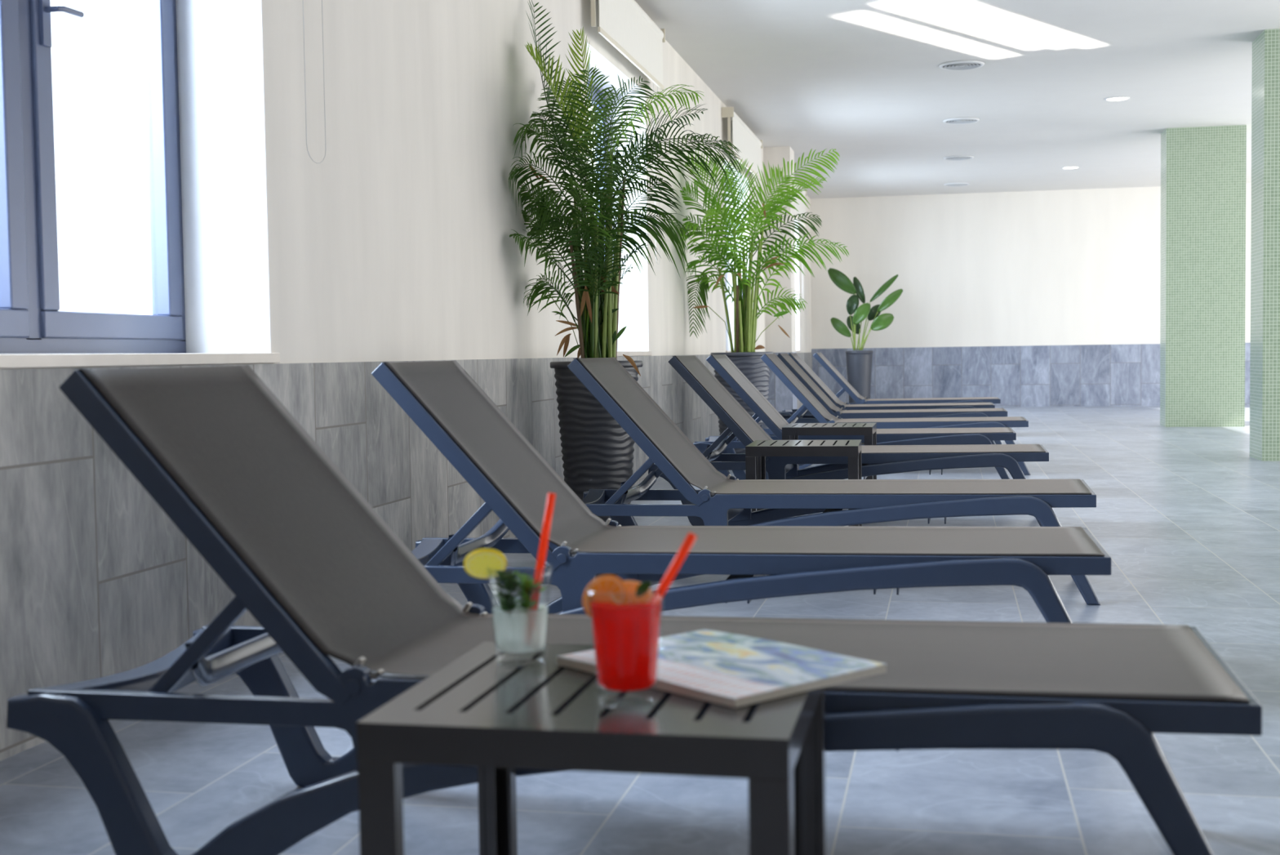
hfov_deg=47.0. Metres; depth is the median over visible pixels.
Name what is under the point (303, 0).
blind cord
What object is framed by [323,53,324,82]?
roller blind
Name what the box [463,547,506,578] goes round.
lemon slice
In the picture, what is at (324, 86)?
roller blind
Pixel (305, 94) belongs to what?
roller blind
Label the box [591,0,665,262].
roller blind
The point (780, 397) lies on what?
column
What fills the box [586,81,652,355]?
window
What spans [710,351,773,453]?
pot
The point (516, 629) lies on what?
drinking glass
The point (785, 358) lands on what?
sun lounger
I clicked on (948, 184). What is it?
ceiling vent
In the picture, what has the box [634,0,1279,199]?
ceiling
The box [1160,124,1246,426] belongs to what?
pillar
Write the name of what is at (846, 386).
sun lounger
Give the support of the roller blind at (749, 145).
attached to the wall at (396, 246)
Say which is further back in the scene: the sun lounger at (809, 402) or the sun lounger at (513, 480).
the sun lounger at (809, 402)
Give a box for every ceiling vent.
[938,60,984,70]
[942,117,979,124]
[942,155,973,160]
[943,182,969,186]
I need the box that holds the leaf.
[635,581,650,596]
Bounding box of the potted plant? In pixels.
[827,267,902,402]
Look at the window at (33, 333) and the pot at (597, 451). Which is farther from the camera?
the pot at (597, 451)
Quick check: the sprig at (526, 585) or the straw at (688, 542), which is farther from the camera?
the sprig at (526, 585)
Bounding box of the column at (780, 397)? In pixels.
[763,146,797,411]
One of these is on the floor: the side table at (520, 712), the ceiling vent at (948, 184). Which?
the side table at (520, 712)
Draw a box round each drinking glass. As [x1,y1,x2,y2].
[486,561,551,665]
[586,581,664,706]
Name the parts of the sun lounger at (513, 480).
head rail, leg, backrest rail, rail, rail, leg, leg, foot rail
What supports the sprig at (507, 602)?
on the drinking glass at (516, 629)
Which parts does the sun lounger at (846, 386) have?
backrest rail, rail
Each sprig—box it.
[490,568,528,610]
[511,570,546,610]
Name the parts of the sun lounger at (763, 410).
leg, head rail, leg, backrest rail, rail, rail, leg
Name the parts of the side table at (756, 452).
leg, leg, leg, leg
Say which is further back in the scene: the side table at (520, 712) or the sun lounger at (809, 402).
the sun lounger at (809, 402)
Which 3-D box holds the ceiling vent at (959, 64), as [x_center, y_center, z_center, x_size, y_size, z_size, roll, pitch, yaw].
[2.517,-2.830,11.528,0.350,0.015,0.350,0,3,12]
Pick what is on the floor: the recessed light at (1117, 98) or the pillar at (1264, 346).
the pillar at (1264, 346)
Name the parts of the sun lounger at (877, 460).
leg, backrest rail, rail, rail, leg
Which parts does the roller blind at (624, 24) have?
pull chain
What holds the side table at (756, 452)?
on the floor
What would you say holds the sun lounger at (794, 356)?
on the floor
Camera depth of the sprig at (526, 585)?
1.95 m
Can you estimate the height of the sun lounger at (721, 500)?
0.820 m
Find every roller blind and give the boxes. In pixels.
[304,62,305,90]
[305,93,306,122]
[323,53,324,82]
[324,86,324,115]
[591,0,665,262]
[721,106,762,240]
[794,181,806,256]
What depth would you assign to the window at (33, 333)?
3.70 m
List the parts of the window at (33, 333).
sash, handle, frame, sash, sill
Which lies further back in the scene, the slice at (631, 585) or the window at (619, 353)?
the window at (619, 353)
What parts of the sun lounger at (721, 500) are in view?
head rail, leg, backrest rail, rail, rail, leg, foot rail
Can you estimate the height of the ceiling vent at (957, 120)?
0.015 m
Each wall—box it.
[0,0,812,760]
[810,182,1251,406]
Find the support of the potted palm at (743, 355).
on the floor
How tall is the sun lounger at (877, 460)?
0.820 m
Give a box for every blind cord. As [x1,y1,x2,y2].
[302,0,304,58]
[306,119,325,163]
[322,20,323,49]
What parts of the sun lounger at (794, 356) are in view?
leg, backrest rail, rail, leg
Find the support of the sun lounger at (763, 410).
on the floor
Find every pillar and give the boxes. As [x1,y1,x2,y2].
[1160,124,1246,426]
[1249,28,1279,461]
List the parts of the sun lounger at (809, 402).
head rail, leg, backrest rail, rail, leg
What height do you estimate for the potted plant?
1.992 m
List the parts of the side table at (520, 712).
leg, leg, leg, leg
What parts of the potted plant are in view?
pot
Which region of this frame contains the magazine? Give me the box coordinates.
[556,628,886,707]
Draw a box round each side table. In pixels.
[355,641,826,854]
[745,439,862,525]
[782,422,876,479]
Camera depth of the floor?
2.99 m
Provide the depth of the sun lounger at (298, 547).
2.30 m
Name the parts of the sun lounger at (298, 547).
leg, head rail, backrest rail, leg, rail, rail, leg, leg, foot rail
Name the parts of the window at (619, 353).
frame, sash, sill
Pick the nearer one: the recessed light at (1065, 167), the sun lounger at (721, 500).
the sun lounger at (721, 500)
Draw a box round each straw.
[528,492,555,609]
[648,532,697,604]
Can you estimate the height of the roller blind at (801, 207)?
1.571 m
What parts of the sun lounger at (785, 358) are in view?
backrest rail, rail, rail, leg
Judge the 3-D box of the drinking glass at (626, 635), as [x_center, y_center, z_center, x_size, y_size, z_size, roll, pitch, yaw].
[-0.016,0.256,1.729,0.091,0.138,0.091,0,3,12]
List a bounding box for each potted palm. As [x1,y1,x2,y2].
[508,0,742,522]
[679,148,848,453]
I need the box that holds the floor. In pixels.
[0,404,1279,854]
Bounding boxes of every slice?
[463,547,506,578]
[582,574,627,617]
[608,580,653,604]
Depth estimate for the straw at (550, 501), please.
1.94 m
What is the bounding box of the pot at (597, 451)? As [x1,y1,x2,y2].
[550,360,642,522]
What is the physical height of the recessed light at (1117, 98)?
0.007 m
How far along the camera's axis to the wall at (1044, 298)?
21.00 m
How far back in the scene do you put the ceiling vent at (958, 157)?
17.03 m
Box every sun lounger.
[6,364,1262,854]
[371,360,1111,622]
[567,356,1100,604]
[648,355,1048,526]
[693,354,1016,479]
[760,353,1031,475]
[777,352,995,444]
[777,353,1007,444]
[813,352,1000,404]
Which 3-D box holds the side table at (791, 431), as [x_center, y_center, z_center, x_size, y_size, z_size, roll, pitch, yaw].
[1.062,0.196,8.212,0.488,0.420,0.470,0,3,12]
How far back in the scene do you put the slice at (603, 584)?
1.74 m
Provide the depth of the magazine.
1.86 m
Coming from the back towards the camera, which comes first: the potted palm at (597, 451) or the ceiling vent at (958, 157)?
the ceiling vent at (958, 157)
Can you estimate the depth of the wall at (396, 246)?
4.86 m
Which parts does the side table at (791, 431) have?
leg, leg, leg, leg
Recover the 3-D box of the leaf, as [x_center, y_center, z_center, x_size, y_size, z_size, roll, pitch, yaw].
[0.004,0.190,1.726,0.017,0.018,0.006,0,3,12]
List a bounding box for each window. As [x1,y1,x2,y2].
[0,0,279,368]
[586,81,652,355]
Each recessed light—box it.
[1062,166,1079,168]
[1104,96,1129,101]
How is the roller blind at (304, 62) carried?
attached to the wall at (396, 246)

